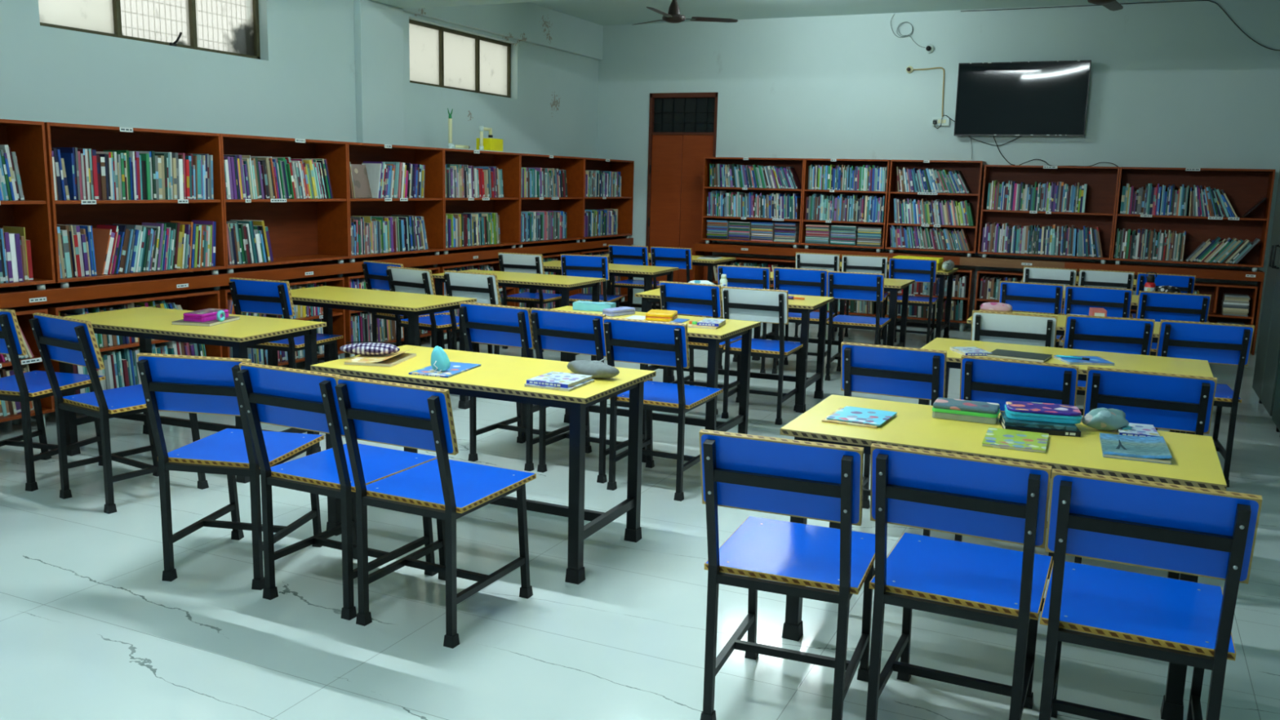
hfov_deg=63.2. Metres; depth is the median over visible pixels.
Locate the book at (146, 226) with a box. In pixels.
[141,225,159,271]
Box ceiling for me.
[531,0,1179,25]
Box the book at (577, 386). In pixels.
[524,379,594,391]
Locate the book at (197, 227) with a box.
[193,226,199,267]
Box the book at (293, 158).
[293,158,319,198]
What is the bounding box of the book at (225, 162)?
[223,160,231,199]
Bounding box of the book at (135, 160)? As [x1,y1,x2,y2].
[134,160,137,199]
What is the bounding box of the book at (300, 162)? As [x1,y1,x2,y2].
[299,160,307,198]
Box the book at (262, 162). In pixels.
[257,160,269,199]
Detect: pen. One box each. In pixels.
[788,296,804,299]
[1056,355,1089,359]
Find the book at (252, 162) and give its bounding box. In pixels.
[251,160,257,199]
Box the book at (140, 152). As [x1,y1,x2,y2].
[133,151,153,199]
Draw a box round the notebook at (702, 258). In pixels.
[697,257,722,259]
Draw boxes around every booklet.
[821,407,879,428]
[826,405,897,426]
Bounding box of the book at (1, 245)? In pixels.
[0,239,5,283]
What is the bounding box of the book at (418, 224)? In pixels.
[416,220,422,249]
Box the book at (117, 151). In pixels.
[103,150,131,199]
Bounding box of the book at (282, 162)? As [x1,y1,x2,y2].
[281,160,288,199]
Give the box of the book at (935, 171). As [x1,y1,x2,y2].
[933,169,942,192]
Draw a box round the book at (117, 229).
[110,229,118,274]
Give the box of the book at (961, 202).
[960,201,965,226]
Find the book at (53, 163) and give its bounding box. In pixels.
[51,151,57,199]
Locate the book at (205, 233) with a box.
[203,231,206,266]
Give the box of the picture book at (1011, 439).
[982,426,1048,453]
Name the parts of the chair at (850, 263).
leg, leg, backrest, leg, leg, seat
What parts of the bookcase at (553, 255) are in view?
panel, panel, panel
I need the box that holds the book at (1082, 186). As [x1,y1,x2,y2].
[1079,185,1084,212]
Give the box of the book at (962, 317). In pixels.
[959,299,964,320]
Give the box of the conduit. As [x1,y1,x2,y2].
[912,66,944,116]
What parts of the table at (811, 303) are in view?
leg, leg, table frame, leg, leg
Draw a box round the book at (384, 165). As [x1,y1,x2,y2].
[382,164,386,198]
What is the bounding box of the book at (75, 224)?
[75,224,95,275]
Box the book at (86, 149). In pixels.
[84,148,90,199]
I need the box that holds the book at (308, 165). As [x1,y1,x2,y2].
[305,164,314,198]
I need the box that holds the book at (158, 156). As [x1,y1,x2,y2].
[155,155,165,199]
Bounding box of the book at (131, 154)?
[128,151,136,199]
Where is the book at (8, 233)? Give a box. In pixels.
[8,232,23,281]
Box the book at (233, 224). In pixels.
[232,222,241,264]
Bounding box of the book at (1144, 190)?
[1140,189,1145,214]
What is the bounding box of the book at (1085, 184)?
[1081,183,1087,213]
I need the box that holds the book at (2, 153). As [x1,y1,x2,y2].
[0,149,12,200]
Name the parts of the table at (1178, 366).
leg, leg, table frame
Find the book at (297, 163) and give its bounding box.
[297,163,303,199]
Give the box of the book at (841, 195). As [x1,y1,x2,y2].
[838,194,846,221]
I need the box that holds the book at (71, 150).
[51,146,77,199]
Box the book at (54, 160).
[53,160,58,199]
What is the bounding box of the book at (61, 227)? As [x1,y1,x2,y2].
[57,224,74,277]
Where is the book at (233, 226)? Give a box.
[232,225,239,264]
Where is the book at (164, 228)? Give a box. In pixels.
[144,222,166,270]
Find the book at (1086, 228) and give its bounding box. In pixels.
[1084,226,1088,256]
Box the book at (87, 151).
[87,151,91,199]
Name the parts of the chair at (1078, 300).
leg, backrest, leg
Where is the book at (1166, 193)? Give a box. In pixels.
[1163,191,1167,215]
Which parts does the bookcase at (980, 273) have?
panel, shelf, panel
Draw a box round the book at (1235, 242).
[1213,240,1236,262]
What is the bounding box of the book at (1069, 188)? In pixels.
[1066,186,1071,212]
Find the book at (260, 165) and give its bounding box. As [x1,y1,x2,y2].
[260,164,265,199]
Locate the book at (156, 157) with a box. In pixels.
[155,155,159,199]
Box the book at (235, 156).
[223,155,240,199]
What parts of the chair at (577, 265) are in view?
leg, backrest, seat frame, seat, leg, leg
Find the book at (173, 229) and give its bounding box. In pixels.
[169,228,174,269]
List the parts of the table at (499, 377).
leg, leg, table frame, leg, leg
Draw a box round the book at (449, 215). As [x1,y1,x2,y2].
[445,213,453,247]
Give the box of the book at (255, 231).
[253,229,262,262]
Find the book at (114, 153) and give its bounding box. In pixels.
[112,151,119,199]
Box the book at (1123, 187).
[1120,186,1125,213]
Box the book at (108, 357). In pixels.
[106,354,114,388]
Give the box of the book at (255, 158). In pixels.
[250,157,262,199]
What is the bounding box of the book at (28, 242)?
[26,240,33,280]
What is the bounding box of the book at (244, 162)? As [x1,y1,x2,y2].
[243,160,250,199]
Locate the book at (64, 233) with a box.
[60,229,71,277]
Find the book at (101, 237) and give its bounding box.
[92,228,111,275]
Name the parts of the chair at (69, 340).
leg, backrest, leg, seat frame, seat, leg, leg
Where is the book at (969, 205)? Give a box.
[967,203,975,226]
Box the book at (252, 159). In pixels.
[251,158,259,199]
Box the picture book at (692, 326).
[687,320,726,328]
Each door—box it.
[645,92,718,303]
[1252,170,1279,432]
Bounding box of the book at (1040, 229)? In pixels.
[1037,227,1041,254]
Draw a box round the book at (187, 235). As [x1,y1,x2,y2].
[183,234,189,268]
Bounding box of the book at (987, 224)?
[984,222,991,252]
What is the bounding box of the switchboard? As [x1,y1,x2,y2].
[931,117,950,125]
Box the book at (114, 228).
[96,224,118,274]
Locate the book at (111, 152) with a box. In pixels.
[111,151,115,199]
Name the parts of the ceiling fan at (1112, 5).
motor, blade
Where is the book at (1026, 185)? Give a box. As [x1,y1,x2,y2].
[1022,184,1027,210]
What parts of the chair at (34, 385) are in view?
backrest, leg, leg, seat frame, seat, leg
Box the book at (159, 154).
[155,153,168,199]
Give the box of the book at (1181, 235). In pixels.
[1177,232,1182,261]
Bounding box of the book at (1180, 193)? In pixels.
[1177,186,1182,215]
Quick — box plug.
[932,115,955,128]
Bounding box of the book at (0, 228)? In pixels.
[0,227,8,282]
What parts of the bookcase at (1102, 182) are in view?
panel, panel, shelf, panel, panel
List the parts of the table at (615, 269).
leg, leg, table frame, leg, leg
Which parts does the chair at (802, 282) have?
leg, leg, backrest, seat frame, seat, leg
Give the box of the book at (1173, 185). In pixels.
[1169,184,1174,215]
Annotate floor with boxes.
[0,302,1279,719]
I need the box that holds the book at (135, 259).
[133,230,140,272]
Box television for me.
[953,60,1091,136]
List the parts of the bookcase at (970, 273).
panel, panel, shelf, panel, panel, panel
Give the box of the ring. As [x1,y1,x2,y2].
[216,310,225,321]
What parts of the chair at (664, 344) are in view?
leg, backrest, leg, seat frame, seat, leg, leg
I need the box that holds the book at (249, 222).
[229,219,257,262]
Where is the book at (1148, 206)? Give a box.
[1146,183,1151,214]
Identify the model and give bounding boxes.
[447,108,470,149]
[475,125,502,151]
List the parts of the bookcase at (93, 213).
panel, panel, panel, shelf, panel, panel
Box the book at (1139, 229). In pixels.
[1134,228,1140,259]
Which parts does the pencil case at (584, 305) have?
box lid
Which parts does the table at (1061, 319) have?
table frame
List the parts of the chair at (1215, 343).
leg, backrest, leg, seat frame, seat, leg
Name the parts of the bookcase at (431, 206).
panel, panel, panel, shelf, panel, panel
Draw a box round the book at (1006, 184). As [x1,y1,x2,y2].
[1004,183,1008,209]
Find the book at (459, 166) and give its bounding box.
[449,164,462,197]
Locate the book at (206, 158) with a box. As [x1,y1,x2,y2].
[198,154,207,199]
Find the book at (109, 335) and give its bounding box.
[108,334,112,346]
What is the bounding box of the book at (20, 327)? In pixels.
[19,327,34,357]
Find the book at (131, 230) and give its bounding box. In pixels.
[124,229,133,273]
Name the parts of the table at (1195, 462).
leg, leg, table frame, leg, leg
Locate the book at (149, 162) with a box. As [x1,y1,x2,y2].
[149,161,151,199]
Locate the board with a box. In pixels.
[442,147,535,154]
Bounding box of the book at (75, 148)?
[57,146,80,199]
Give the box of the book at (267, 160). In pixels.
[257,157,273,199]
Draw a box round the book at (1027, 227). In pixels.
[1024,226,1029,253]
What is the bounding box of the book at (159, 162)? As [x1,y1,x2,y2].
[157,157,162,199]
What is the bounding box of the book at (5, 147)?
[0,144,17,200]
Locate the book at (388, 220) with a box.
[388,220,391,252]
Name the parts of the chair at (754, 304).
leg, backrest, seat, seat frame, leg, leg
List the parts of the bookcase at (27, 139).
panel, panel, shelf, panel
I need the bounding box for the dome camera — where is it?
[924,44,933,53]
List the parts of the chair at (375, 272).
leg, backrest, seat frame, leg, seat, leg, leg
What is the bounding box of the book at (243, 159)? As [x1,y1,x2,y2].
[241,158,253,199]
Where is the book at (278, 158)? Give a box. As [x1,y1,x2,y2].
[275,157,290,199]
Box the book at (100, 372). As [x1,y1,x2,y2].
[98,369,104,390]
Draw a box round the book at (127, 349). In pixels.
[126,348,133,386]
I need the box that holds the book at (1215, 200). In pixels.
[1210,188,1221,217]
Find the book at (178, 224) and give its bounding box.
[155,221,180,269]
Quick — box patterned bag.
[1155,285,1180,293]
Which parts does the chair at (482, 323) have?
leg, backrest, leg, leg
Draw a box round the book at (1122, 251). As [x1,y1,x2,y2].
[1120,228,1125,258]
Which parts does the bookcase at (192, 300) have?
panel, panel, panel, shelf, panel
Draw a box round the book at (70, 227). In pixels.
[61,224,77,276]
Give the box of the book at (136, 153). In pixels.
[134,151,141,199]
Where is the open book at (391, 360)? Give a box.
[343,346,416,367]
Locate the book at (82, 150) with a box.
[77,148,87,199]
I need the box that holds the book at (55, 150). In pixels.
[51,148,62,199]
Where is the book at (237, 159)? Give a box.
[236,158,243,199]
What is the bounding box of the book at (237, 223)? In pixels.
[226,221,243,263]
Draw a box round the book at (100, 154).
[96,153,109,199]
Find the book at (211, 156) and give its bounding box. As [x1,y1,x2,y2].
[210,155,213,199]
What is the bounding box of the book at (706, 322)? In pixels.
[697,318,725,326]
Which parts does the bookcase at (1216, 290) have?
shelf, panel, panel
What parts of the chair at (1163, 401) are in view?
leg, backrest, leg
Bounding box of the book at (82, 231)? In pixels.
[80,228,89,275]
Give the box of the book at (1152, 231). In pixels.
[1147,230,1153,259]
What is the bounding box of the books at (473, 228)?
[0,155,1252,417]
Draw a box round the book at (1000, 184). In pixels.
[997,183,1002,209]
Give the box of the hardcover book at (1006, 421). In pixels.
[1000,411,1077,431]
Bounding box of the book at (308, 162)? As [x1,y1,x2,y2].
[302,159,317,198]
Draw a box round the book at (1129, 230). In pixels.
[1124,228,1130,258]
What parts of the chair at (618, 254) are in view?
leg, backrest, leg, seat frame, seat, leg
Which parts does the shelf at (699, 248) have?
panel, panel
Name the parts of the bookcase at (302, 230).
panel, panel, panel, shelf, panel, panel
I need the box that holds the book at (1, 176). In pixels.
[0,166,6,200]
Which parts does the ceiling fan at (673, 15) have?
blade, blade, motor, blade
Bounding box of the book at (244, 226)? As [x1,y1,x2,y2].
[243,225,250,263]
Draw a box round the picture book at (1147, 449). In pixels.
[1099,432,1172,464]
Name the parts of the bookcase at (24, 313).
shelf, panel, panel, panel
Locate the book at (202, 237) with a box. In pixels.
[200,226,203,266]
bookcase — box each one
[0,119,55,289]
[0,306,54,428]
[26,288,222,418]
[34,122,226,288]
[197,275,346,366]
[204,133,349,273]
[326,142,444,262]
[326,266,439,356]
[422,148,519,253]
[422,257,515,340]
[500,153,584,247]
[515,251,579,309]
[567,246,627,302]
[581,157,634,242]
[701,156,804,248]
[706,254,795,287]
[800,158,890,252]
[813,309,875,317]
[882,267,975,331]
[884,160,986,257]
[973,269,1078,311]
[977,164,1119,263]
[1111,166,1275,271]
[1130,278,1257,325]
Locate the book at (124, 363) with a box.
[121,359,129,386]
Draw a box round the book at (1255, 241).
[1235,238,1260,263]
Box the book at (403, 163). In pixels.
[400,162,404,198]
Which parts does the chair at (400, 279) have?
leg, backrest, seat frame, leg, seat, leg, leg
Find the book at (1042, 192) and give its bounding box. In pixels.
[1040,183,1044,211]
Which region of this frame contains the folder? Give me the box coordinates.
[986,349,1052,362]
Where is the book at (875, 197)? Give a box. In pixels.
[872,195,879,222]
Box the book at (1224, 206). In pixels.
[1215,189,1229,217]
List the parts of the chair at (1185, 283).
seat, leg, backrest, leg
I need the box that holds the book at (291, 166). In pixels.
[291,165,297,199]
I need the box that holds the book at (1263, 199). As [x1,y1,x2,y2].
[1241,197,1266,217]
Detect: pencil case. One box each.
[182,308,228,322]
[602,306,635,316]
[645,309,677,321]
[1004,400,1081,424]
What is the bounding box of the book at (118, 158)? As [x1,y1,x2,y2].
[116,154,122,199]
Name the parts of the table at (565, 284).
leg, table frame, leg, leg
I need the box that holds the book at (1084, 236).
[1083,225,1086,256]
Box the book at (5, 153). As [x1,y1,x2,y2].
[3,152,14,200]
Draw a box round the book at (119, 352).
[109,350,124,386]
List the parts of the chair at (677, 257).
leg, backrest, leg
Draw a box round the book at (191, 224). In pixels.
[170,221,193,267]
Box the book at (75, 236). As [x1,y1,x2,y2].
[73,234,81,276]
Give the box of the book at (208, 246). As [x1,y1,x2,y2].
[207,226,210,266]
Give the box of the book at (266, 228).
[264,226,273,262]
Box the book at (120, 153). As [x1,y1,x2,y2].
[116,152,125,199]
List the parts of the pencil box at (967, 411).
lid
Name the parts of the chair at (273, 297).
leg, backrest, leg, leg, seat frame, seat, leg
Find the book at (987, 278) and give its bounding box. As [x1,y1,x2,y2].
[983,276,991,298]
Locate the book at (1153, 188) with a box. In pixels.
[1149,186,1154,214]
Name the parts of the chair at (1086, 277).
leg, leg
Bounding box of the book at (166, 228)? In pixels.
[164,228,169,270]
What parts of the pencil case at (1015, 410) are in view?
lid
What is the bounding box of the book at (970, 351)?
[950,346,992,355]
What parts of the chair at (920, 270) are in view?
leg, leg, backrest, seat, seat frame, leg, leg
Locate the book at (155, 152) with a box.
[155,151,173,199]
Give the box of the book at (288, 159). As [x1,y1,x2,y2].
[271,156,296,199]
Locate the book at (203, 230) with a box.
[201,230,204,266]
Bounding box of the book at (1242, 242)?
[1222,241,1244,263]
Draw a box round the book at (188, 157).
[184,155,192,199]
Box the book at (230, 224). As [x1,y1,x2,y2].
[229,222,237,264]
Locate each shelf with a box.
[0,236,633,359]
[693,242,1264,355]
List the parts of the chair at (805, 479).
leg, leg, backrest, seat frame, seat, leg, leg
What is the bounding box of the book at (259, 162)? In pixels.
[257,161,264,199]
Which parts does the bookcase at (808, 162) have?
panel, panel, shelf, shelf, panel, panel, panel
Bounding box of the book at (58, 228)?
[57,226,65,278]
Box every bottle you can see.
[720,274,727,292]
[1143,271,1156,291]
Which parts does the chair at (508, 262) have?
leg, backrest, seat frame, seat, leg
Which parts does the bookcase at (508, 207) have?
panel, panel, panel, shelf, panel, panel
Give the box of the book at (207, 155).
[187,153,209,199]
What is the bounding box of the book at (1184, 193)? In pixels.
[1181,187,1185,215]
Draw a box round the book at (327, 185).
[304,158,330,198]
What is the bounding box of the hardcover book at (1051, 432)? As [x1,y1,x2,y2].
[999,415,1080,436]
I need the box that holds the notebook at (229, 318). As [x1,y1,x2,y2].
[171,315,239,326]
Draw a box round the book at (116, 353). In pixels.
[115,351,121,387]
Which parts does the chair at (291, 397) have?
leg, backrest, seat frame, leg, seat, leg, leg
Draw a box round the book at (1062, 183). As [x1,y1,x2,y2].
[1058,182,1065,212]
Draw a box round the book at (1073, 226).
[1070,225,1074,256]
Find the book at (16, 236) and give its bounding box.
[14,233,22,281]
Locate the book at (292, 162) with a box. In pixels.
[291,161,299,199]
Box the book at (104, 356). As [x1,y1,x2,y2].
[100,353,111,389]
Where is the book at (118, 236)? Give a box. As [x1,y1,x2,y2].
[111,234,120,274]
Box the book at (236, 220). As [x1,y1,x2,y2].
[235,219,258,262]
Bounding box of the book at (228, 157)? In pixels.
[223,156,234,199]
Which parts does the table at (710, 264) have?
leg, leg, table frame, leg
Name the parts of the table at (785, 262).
panel, panel, panel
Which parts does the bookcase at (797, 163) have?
panel, panel, shelf, shelf, panel, panel, panel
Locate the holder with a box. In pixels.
[906,66,913,73]
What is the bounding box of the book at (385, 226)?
[384,221,387,253]
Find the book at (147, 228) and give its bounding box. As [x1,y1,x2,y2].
[145,227,152,271]
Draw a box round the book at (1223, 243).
[1204,242,1224,262]
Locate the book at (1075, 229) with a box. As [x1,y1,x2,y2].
[1072,228,1077,256]
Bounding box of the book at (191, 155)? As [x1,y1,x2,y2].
[184,153,194,199]
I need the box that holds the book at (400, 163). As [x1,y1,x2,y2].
[397,162,402,198]
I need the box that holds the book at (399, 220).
[398,219,402,251]
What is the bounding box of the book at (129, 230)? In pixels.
[122,230,130,273]
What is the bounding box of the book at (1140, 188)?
[1136,187,1142,214]
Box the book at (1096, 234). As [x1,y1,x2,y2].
[1094,229,1101,257]
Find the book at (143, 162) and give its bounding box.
[141,160,146,199]
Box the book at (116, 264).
[114,237,121,274]
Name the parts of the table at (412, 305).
leg, leg, table frame, leg, leg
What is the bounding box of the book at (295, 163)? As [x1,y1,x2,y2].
[294,162,302,199]
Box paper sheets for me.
[625,315,645,319]
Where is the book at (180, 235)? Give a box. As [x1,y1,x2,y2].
[176,231,182,269]
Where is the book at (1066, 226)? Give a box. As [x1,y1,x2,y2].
[1062,225,1067,255]
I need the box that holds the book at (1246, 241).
[1225,239,1248,263]
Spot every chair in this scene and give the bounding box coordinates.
[0,309,105,491]
[28,312,208,514]
[136,352,324,590]
[228,277,342,368]
[236,361,436,620]
[334,375,536,648]
[361,260,455,349]
[386,266,479,352]
[444,270,533,358]
[459,302,569,471]
[497,252,561,351]
[530,307,653,483]
[560,253,622,307]
[602,316,723,501]
[608,244,661,311]
[650,246,702,316]
[659,280,742,414]
[698,429,875,719]
[717,264,778,373]
[721,286,803,425]
[771,266,835,373]
[794,252,842,340]
[824,271,890,380]
[840,342,946,536]
[841,254,888,344]
[866,443,1052,719]
[886,257,937,344]
[954,355,1079,578]
[970,310,1057,347]
[999,280,1063,347]
[1022,266,1076,347]
[1038,468,1262,719]
[1061,284,1133,342]
[1062,314,1155,395]
[1074,366,1217,564]
[1077,268,1134,290]
[1131,272,1195,355]
[1136,290,1211,355]
[1155,319,1254,487]
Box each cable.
[890,13,925,48]
[960,0,1279,50]
[968,135,1021,146]
[992,135,1013,164]
[1019,159,1118,166]
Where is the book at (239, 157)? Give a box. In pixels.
[236,155,245,199]
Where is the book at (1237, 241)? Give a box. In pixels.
[1217,239,1240,262]
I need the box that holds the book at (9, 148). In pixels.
[8,147,19,200]
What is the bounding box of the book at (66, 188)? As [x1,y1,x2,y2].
[61,158,70,199]
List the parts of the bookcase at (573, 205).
panel, panel, shelf, panel, panel, panel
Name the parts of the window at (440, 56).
pane, pane, pane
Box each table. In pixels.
[58,306,326,483]
[266,285,476,408]
[310,345,656,584]
[431,269,605,361]
[521,306,760,439]
[529,260,678,310]
[602,253,735,317]
[635,288,834,413]
[751,271,915,360]
[779,394,1226,719]
[817,262,958,338]
[918,337,1213,434]
[966,310,1179,432]
[1012,290,1138,311]
[1022,275,1137,340]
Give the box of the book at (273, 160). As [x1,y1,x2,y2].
[271,159,279,199]
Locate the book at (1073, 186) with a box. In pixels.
[1069,185,1074,212]
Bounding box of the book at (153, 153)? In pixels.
[130,150,156,199]
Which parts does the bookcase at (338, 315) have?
panel, panel, panel, shelf, panel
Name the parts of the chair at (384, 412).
leg, backrest, leg, seat frame, leg, seat, leg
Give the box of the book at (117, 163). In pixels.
[116,162,120,199]
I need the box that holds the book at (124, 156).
[123,155,127,199]
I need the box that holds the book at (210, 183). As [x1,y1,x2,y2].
[208,155,211,199]
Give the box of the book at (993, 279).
[990,276,996,299]
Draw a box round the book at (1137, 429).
[1116,422,1159,436]
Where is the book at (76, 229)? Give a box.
[72,225,84,276]
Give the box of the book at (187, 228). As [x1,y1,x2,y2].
[179,223,190,268]
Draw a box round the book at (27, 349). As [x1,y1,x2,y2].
[21,333,32,358]
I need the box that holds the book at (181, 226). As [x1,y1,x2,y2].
[179,224,185,268]
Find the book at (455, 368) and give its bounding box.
[408,361,481,377]
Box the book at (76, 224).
[75,224,96,275]
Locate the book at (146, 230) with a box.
[140,229,147,271]
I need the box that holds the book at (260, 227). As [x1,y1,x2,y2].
[253,225,268,262]
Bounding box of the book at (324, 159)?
[324,159,333,198]
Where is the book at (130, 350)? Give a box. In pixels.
[128,349,135,385]
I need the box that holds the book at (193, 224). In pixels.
[191,223,195,267]
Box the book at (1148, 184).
[1145,183,1150,214]
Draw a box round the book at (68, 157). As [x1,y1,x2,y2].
[60,152,75,199]
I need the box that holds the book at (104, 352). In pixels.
[100,351,119,387]
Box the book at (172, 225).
[156,222,177,269]
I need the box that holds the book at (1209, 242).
[1190,240,1211,262]
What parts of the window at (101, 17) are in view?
pane, pane, pane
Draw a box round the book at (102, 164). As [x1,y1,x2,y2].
[99,156,106,199]
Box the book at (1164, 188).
[1160,185,1165,215]
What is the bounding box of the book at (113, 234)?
[103,231,115,275]
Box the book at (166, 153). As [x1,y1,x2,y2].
[155,152,171,199]
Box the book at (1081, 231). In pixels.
[1080,230,1082,256]
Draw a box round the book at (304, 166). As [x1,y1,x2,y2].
[302,162,311,198]
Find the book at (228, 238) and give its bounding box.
[226,223,231,265]
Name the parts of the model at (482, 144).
tank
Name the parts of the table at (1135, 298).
table frame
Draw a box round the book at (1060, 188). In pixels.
[1057,182,1061,211]
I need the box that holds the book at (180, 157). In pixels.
[177,155,184,199]
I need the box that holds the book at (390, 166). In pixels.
[386,164,392,198]
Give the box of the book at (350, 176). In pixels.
[349,161,353,198]
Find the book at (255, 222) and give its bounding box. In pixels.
[242,219,270,262]
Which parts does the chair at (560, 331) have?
leg, backrest, leg, leg, leg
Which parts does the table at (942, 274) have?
leg, table frame, leg, leg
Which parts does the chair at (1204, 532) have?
leg, leg, seat frame, seat, backrest, leg, leg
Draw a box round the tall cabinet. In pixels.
[1271,359,1279,436]
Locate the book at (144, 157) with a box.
[138,153,151,199]
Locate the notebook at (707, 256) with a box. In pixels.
[698,255,720,257]
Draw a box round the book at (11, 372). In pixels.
[0,368,21,413]
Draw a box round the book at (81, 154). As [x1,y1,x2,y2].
[80,153,85,199]
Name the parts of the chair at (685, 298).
leg, backrest, leg, seat frame, seat, leg, leg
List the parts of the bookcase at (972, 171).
panel, panel, shelf, shelf, panel, panel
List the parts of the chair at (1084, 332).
leg, seat frame, seat, backrest, leg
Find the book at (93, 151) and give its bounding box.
[91,149,98,199]
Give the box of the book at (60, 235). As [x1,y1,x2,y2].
[60,235,66,277]
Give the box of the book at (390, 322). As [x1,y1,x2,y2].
[389,320,392,339]
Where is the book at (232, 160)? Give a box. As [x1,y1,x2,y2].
[230,156,237,199]
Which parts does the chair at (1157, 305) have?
leg, seat frame, seat, backrest, leg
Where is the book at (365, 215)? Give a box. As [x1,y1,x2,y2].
[364,215,385,253]
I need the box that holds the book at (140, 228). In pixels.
[134,225,143,272]
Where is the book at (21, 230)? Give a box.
[3,226,29,280]
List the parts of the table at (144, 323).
leg, leg, table frame, leg, leg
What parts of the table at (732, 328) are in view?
leg, leg, leg, table frame, leg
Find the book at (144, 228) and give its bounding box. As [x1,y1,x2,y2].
[137,226,146,272]
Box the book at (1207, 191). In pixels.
[1205,186,1213,216]
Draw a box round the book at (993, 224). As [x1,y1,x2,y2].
[989,223,994,252]
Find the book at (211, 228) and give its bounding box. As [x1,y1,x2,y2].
[199,224,212,266]
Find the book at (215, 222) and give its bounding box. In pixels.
[213,221,216,266]
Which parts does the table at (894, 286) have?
leg, leg, table frame, leg, leg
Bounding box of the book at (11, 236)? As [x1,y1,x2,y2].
[8,233,18,282]
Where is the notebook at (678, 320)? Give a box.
[669,318,689,323]
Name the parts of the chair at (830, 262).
leg, backrest, leg, leg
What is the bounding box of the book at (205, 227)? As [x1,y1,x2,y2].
[201,225,208,266]
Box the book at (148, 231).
[142,230,150,271]
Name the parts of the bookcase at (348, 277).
panel, shelf, panel, panel, panel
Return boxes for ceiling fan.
[631,0,737,25]
[1087,0,1123,10]
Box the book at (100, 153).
[96,151,113,199]
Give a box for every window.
[38,0,260,59]
[408,18,511,97]
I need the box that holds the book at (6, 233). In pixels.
[4,231,13,282]
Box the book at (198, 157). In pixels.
[192,154,201,199]
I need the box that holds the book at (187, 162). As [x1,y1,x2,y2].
[185,159,190,199]
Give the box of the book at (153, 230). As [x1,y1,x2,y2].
[147,230,154,271]
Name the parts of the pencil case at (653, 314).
lid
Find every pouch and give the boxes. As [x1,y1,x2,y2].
[339,341,399,355]
[431,346,450,372]
[567,358,619,377]
[687,280,715,284]
[979,302,1012,312]
[1081,407,1131,431]
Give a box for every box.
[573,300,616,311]
[893,255,943,271]
[932,397,999,424]
[1088,306,1106,316]
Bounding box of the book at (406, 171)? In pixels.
[404,170,408,198]
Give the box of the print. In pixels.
[1115,439,1126,449]
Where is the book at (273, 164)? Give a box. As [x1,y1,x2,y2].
[272,162,279,199]
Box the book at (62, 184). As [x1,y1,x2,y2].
[57,149,66,199]
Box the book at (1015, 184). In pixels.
[1012,183,1017,210]
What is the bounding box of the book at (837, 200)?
[835,195,839,221]
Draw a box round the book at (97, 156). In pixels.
[96,155,102,199]
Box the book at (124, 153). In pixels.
[123,152,128,199]
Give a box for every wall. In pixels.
[0,0,598,158]
[596,0,1279,351]
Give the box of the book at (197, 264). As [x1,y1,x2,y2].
[195,225,200,267]
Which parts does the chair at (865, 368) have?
leg, leg, backrest, leg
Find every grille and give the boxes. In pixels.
[120,0,250,51]
[653,97,714,132]
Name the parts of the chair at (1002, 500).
leg, leg, seat frame, seat, backrest, leg, leg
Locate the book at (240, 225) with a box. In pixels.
[238,223,248,263]
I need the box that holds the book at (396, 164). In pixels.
[385,162,398,198]
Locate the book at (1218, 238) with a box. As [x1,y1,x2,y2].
[1195,236,1221,262]
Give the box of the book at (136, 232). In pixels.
[129,229,138,272]
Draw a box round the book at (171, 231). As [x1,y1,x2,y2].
[167,230,173,270]
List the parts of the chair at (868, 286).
leg, leg, backrest, seat, seat frame, leg, leg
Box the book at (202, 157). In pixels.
[200,155,205,199]
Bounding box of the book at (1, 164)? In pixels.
[0,154,8,200]
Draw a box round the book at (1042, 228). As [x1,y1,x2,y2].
[1040,226,1045,254]
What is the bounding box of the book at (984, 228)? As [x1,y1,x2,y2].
[981,226,985,251]
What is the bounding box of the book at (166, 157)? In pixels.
[166,157,168,199]
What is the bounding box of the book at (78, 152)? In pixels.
[77,151,83,199]
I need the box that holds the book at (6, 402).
[0,377,9,415]
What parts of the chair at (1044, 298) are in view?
leg, backrest, leg, leg, seat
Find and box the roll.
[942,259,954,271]
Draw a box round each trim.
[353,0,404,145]
[369,0,560,8]
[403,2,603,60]
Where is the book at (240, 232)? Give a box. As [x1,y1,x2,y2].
[239,228,245,263]
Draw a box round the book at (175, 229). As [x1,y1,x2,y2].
[171,229,175,269]
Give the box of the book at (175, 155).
[171,152,179,199]
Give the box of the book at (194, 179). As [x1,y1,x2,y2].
[193,164,195,199]
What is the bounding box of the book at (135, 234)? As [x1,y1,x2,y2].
[128,234,135,272]
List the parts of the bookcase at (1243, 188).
panel, panel, shelf, panel, panel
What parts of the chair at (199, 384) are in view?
leg, backrest, leg, seat frame, seat, leg, leg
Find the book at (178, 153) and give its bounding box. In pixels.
[177,153,186,199]
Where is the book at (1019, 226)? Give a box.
[1015,225,1021,253]
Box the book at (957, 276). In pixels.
[954,274,961,297]
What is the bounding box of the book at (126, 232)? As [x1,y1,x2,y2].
[118,228,128,273]
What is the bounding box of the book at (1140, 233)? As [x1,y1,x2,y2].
[1137,230,1142,259]
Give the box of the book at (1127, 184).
[1123,183,1128,213]
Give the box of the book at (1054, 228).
[1050,224,1056,254]
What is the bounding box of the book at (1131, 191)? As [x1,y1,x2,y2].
[1128,186,1133,213]
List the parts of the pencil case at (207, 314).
lid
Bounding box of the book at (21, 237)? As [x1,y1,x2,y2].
[19,235,27,281]
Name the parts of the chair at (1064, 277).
leg, seat, backrest, leg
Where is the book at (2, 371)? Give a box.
[0,368,13,415]
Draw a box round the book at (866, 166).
[864,164,870,191]
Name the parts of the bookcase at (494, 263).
panel, panel, panel, shelf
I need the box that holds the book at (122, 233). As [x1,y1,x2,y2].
[115,231,124,274]

